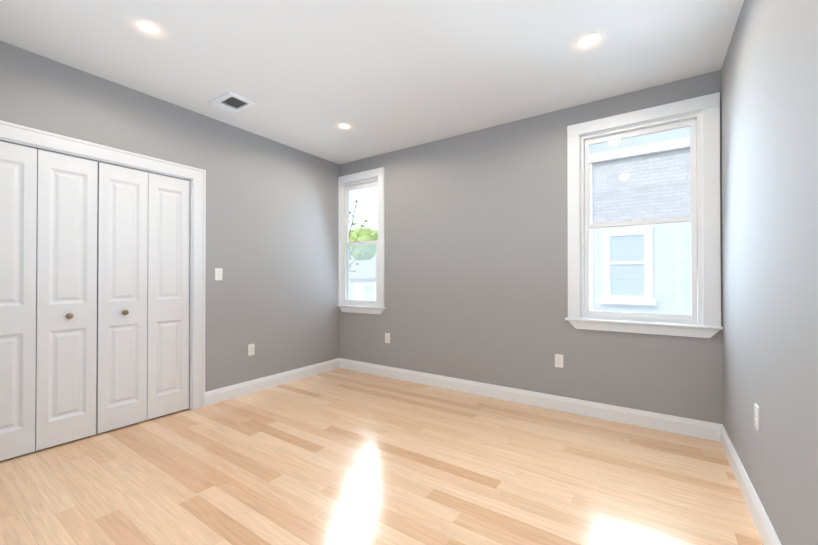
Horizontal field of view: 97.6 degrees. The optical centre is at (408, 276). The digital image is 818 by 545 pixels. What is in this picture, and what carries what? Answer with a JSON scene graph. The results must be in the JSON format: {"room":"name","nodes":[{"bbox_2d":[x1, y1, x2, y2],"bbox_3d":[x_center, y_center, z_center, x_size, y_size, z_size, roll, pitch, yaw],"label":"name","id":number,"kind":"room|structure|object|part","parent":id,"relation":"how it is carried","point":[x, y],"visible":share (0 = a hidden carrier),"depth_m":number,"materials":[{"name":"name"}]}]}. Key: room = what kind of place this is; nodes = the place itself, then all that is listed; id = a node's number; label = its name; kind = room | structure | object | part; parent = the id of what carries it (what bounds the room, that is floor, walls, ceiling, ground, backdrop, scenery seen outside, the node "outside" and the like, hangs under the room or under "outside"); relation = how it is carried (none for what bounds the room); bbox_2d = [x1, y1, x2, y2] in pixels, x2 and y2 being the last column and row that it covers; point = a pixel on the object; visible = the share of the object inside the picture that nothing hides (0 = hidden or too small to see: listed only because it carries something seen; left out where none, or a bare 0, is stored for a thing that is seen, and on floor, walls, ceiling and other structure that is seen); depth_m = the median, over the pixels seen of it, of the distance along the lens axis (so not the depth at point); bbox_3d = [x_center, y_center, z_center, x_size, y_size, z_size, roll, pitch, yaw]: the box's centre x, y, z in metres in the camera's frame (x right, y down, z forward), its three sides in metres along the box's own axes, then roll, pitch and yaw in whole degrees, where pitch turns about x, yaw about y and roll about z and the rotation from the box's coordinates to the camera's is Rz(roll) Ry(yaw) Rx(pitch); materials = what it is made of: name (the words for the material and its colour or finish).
{"room":"empty bedroom","nodes":[
{"label":"empty bedroom","id":0,"kind":"room"},
{"bbox_2d":[0,41,339,391],"bbox_3d":[-2.280,-0.150,2.775,0.120,2.657,5.000,0,0,34],"label":"wall","id":1,"kind":"structure","parent":0,"point":[272,230],"depth_m":3.54,"materials":[{"name":"grey paint"}]},
{"bbox_2d":[0,141,36,460],"bbox_3d":[-2.591,0.154,2.268,0.034,2.019,0.314,0,0,34],"label":"bifold closet door","id":2,"kind":"structure","parent":1,"relation":"in","point":[18,200],"depth_m":2.33,"materials":[{"name":"white wood"}]},
{"bbox_2d":[35,149,97,450],"bbox_3d":[-2.396,0.155,2.520,0.073,2.019,0.312,0,0,34],"label":"bifold closet door","id":3,"kind":"structure","parent":1,"relation":"in","point":[66,283],"depth_m":2.51,"materials":[{"name":"white wood"}]},
{"bbox_3d":[-2.382,0.277,2.509,0.039,0.042,0.042,0,0,34],"label":"closet bifold knob","id":4,"kind":"part","parent":3,"relation":"part of","materials":[{"name":"gold metal"}]},
{"bbox_2d":[0,120,205,409],"bbox_3d":[-2.333,0.103,2.671,0.147,2.150,1.510,0,0,34],"label":"trim","id":5,"kind":"structure","parent":1,"relation":"attached to","point":[17,134],"depth_m":3.17,"materials":[{"name":"white wood"}]},
{"bbox_2d":[96,162,147,433],"bbox_3d":[-2.232,0.157,2.796,0.034,2.019,0.312,0,0,34],"label":"bifold closet door","id":6,"kind":"structure","parent":1,"relation":"in","point":[122,269],"depth_m":2.77,"materials":[{"name":"white wood"}]},
{"bbox_2d":[147,172,189,419],"bbox_3d":[-2.054,0.159,3.058,0.034,2.019,0.314,0,0,34],"label":"bifold closet door","id":7,"kind":"structure","parent":1,"relation":"in","point":[168,304],"depth_m":3.04,"materials":[{"name":"white wood"}]},
{"bbox_2d":[215,268,222,279],"bbox_3d":[-1.792,-0.021,3.376,0.012,0.115,0.070,0,0,34],"label":"switch plate","id":8,"kind":"object","parent":1,"relation":"attached to","point":[218,273],"visible":1,"depth_m":3.37,"materials":[{"name":"white plastic"}]},
{"bbox_2d":[248,344,254,355],"bbox_3d":[-1.606,0.747,3.649,0.009,0.115,0.070,0,0,34],"label":"electrical outlet","id":9,"kind":"object","parent":1,"relation":"attached to","point":[251,349],"visible":1,"depth_m":3.65,"materials":[{"name":"white plastic"}]},
{"bbox_2d":[205,358,338,405],"bbox_3d":[-1.386,1.123,3.965,0.016,0.125,1.715,0,0,34],"label":"baseboard","id":10,"kind":"structure","parent":1,"relation":"attached to","point":[233,391],"depth_m":3.78,"materials":[{"name":"white wood"}]},
{"bbox_2d":[0,0,743,164],"bbox_3d":[-1.010,-1.534,1.850,4.810,0.100,5.120,0,0,34],"label":"ceiling","id":11,"kind":"structure","parent":0,"point":[379,76],"depth_m":2.40,"materials":[{"name":"white paint"}]},
{"bbox_2d":[134,18,163,35],"bbox_3d":[-1.546,-1.479,2.129,0.146,0.008,0.146,0,0,34],"label":"recessed light","id":12,"kind":"object","parent":11,"relation":"in","point":[149,27],"visible":1,"depth_m":2.12,"materials":[{"name":"white glass"}]},
{"bbox_2d":[208,91,255,113],"bbox_3d":[-1.506,-1.469,3.043,0.330,0.016,0.230,0,0,34],"label":"ceiling vent","id":13,"kind":"object","parent":11,"relation":"in","point":[231,102],"visible":1,"depth_m":3.03,"materials":[{"name":"white metal"}]},
{"bbox_2d":[337,123,351,128],"bbox_3d":[-0.634,-1.470,3.501,0.146,0.008,0.146,0,0,34],"label":"recessed light","id":14,"kind":"object","parent":11,"relation":"in","point":[344,125],"visible":0.92,"depth_m":3.49,"materials":[{"name":"white"}]},
{"bbox_2d":[575,32,600,47],"bbox_3d":[1.124,-1.478,2.245,0.146,0.008,0.146,0,0,34],"label":"recessed light","id":15,"kind":"object","parent":11,"relation":"in","point":[588,40],"visible":1,"depth_m":2.24,"materials":[{"name":"white glass"}]},
{"bbox_2d":[0,368,762,544],"bbox_3d":[-1.010,1.203,1.833,4.810,0.060,5.120,0,0,34],"label":"floor","id":16,"kind":"structure","parent":0,"point":[339,456],"depth_m":2.08,"materials":[{"name":"brown wood"}]},
{"bbox_2d":[339,70,722,423],"bbox_3d":[0.703,-0.144,3.682,4.040,2.657,0.150,0,0,34],"label":"wall","id":17,"kind":"structure","parent":0,"point":[476,256],"depth_m":3.43,"materials":[{"name":"grey paint"}]},
{"bbox_2d":[337,167,385,314],"bbox_3d":[-0.562,-0.422,4.531,0.780,1.758,0.228,0,0,34],"label":"window","id":18,"kind":"structure","parent":17,"relation":"in","point":[369,176],"depth_m":4.52,"materials":[{"name":"white wood"}]},
{"bbox_3d":[-0.574,-0.041,4.585,0.584,0.783,0.012,0,0,34],"label":"screen frame","id":19,"kind":"part","parent":18,"relation":"part of","materials":[{"name":"white plastic"}]},
{"bbox_3d":[-0.550,-0.416,4.623,0.696,1.627,0.062,0,0,34],"label":"frame","id":20,"kind":"part","parent":18,"relation":"part of","materials":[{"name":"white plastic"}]},
{"bbox_3d":[-0.595,-0.416,4.557,0.636,1.567,0.098,0,0,34],"label":"frame","id":21,"kind":"part","parent":18,"relation":"part of","materials":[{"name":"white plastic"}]},
{"bbox_3d":[-0.609,-0.051,4.533,0.584,0.803,0.026,0,0,34],"label":"small window sash","id":22,"kind":"part","parent":18,"relation":"part of","materials":[{"name":"clear glass"}]},
{"bbox_3d":[-0.609,-0.052,4.533,0.528,0.713,0.004,0,0,34],"label":"glass","id":23,"kind":"part","parent":18,"relation":"part of","materials":[{"name":"white"}]},
{"bbox_3d":[-0.592,-0.791,4.562,0.584,0.772,0.026,0,0,34],"label":"small window sash","id":24,"kind":"part","parent":18,"relation":"part of","materials":[{"name":"clear glass"}]},
{"bbox_2d":[348,244,375,300],"bbox_3d":[-0.574,-0.041,4.585,0.556,0.755,0.001,0,0,34],"label":"screen","id":25,"kind":"object","parent":18,"relation":"attached to","point":[359,250],"depth_m":4.61,"materials":[{"name":"white"}]},
{"bbox_3d":[-0.592,-0.786,4.562,0.528,0.699,0.004,0,0,34],"label":"glass","id":26,"kind":"part","parent":18,"relation":"part of","materials":[{"name":"white"}]},
{"bbox_2d":[385,333,389,342],"bbox_3d":[-0.256,0.729,4.231,0.070,0.115,0.009,0,0,34],"label":"electrical outlet","id":27,"kind":"object","parent":17,"relation":"attached to","point":[387,337],"visible":1,"depth_m":4.23,"materials":[{"name":"white plastic"}]},
{"bbox_2d":[339,358,721,441],"bbox_3d":[0.656,1.121,3.606,3.800,0.125,0.016,0,0,34],"label":"baseboard","id":28,"kind":"structure","parent":17,"relation":"attached to","point":[678,425],"depth_m":3.16,"materials":[{"name":"white"}]},
{"bbox_2d":[555,354,562,367],"bbox_3d":[1.325,0.746,3.159,0.070,0.115,0.009,0,0,34],"label":"electrical outlet","id":29,"kind":"object","parent":17,"relation":"attached to","point":[559,360],"visible":1,"depth_m":3.16,"materials":[{"name":"white plastic"}]},
{"bbox_2d":[565,92,722,337],"bbox_3d":[1.840,-0.432,2.902,1.036,1.758,0.228,0,0,34],"label":"window","id":30,"kind":"structure","parent":17,"relation":"in","point":[704,111],"depth_m":2.78,"materials":[{"name":"white wood"}]},
{"bbox_3d":[1.848,-0.796,2.907,0.700,0.699,0.004,0,0,34],"label":"glass","id":31,"kind":"part","parent":30,"relation":"part of","materials":[{"name":"white"}]},
{"bbox_3d":[1.848,-0.801,2.907,0.756,0.772,0.026,0,0,34],"label":"big window sash","id":32,"kind":"part","parent":30,"relation":"part of","materials":[{"name":"clear glass"}]},
{"bbox_2d":[589,222,691,314],"bbox_3d":[1.867,-0.051,2.930,0.728,0.755,0.001,0,0,34],"label":"screen","id":33,"kind":"object","parent":30,"relation":"attached to","point":[641,269],"depth_m":2.91,"materials":[{"name":"white"}]},
{"bbox_3d":[1.831,-0.062,2.878,0.700,0.713,0.004,0,0,34],"label":"glass","id":34,"kind":"part","parent":30,"relation":"part of","materials":[{"name":"white"}]},
{"bbox_3d":[1.831,-0.061,2.878,0.756,0.803,0.026,0,0,34],"label":"big window sash","id":35,"kind":"part","parent":30,"relation":"part of","materials":[{"name":"clear glass"}]},
{"bbox_3d":[1.846,-0.426,2.901,0.808,1.567,0.098,0,0,34],"label":"frame","id":36,"kind":"part","parent":30,"relation":"part of","materials":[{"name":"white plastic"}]},
{"bbox_2d":[721,0,817,544],"bbox_3d":[0.964,-0.164,0.575,0.120,2.657,5.000,0,0,34],"label":"wall","id":37,"kind":"structure","parent":0,"point":[769,114],"depth_m":1.47,"materials":[{"name":"grey paint"}]},
{"bbox_2d":[720,424,781,544],"bbox_3d":[1.259,1.106,1.123,0.016,0.125,3.450,0,0,34],"label":"baseboard","id":38,"kind":"structure","parent":37,"relation":"attached to","point":[765,528],"depth_m":1.78,"materials":[{"name":"white wood"}]},
{"bbox_2d":[754,403,758,430],"bbox_3d":[1.659,0.672,1.710,0.009,0.115,0.070,0,0,34],"label":"electrical outlet","id":39,"kind":"object","parent":37,"relation":"attached to","point":[756,416],"visible":0.98,"depth_m":1.70,"materials":[{"name":"white plastic"}]},
{"label":"outside","id":40,"kind":"structure","parent":0,"visible":0},
{"bbox_2d":[349,200,369,271],"bbox_3d":[-3.286,0.965,15.815,2.998,8.587,3.011,0,0,34],"label":"trunk","id":41,"kind":"object","parent":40,"point":[358,234],"depth_m":15.71,"materials":[{"name":"brown"}]},
{"bbox_2d":[349,279,375,300],"bbox_3d":[-4.141,2.703,31.086,19.000,5.300,7.000,0,0,34],"label":"house","id":42,"kind":"structure","parent":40,"point":[361,287],"depth_m":26.49,"materials":[{"name":"white"}]},
{"bbox_2d":[349,285,372,300],"bbox_3d":[-6.156,1.335,28.212,16.100,1.400,0.028,0,0,34],"label":"window","id":43,"kind":"structure","parent":42,"relation":"attached to","point":[365,291],"depth_m":26.18,"materials":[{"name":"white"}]},
{"bbox_2d":[349,260,375,278],"bbox_3d":[-4.141,-0.587,31.106,19.800,1.620,7.700,0,0,34],"label":"roof","id":44,"kind":"structure","parent":42,"relation":"on","point":[354,266],"depth_m":27.97,"materials":[{"name":"grey"}]},
{"bbox_2d":[349,227,377,260],"bbox_3d":[-4.755,0.048,39.279,5.550,10.710,5.470,0,0,34],"label":"foliage","id":45,"kind":"object","parent":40,"point":[366,235],"depth_m":37.24,"materials":[{"name":"green plant"}]},
{"bbox_2d":[593,148,691,314],"bbox_3d":[7.150,1.329,6.097,7.250,7.740,0.300,0,0,34],"label":"facade","id":46,"kind":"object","parent":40,"point":[626,191],"depth_m":7.36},
{"bbox_2d":[610,235,644,295],"bbox_3d":[4.640,-0.232,7.616,0.620,1.271,0.010,0,0,34],"label":"window","id":47,"kind":"structure","parent":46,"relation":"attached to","point":[626,282],"depth_m":7.61,"materials":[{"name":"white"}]},
{"bbox_2d":[589,137,689,309],"bbox_3d":[7.139,1.239,6.063,7.430,7.920,0.470,0,0,34],"label":"trim","id":48,"kind":"structure","parent":46,"relation":"attached to","point":[658,146],"depth_m":7.58,"materials":[{"name":"white"}]}
]}

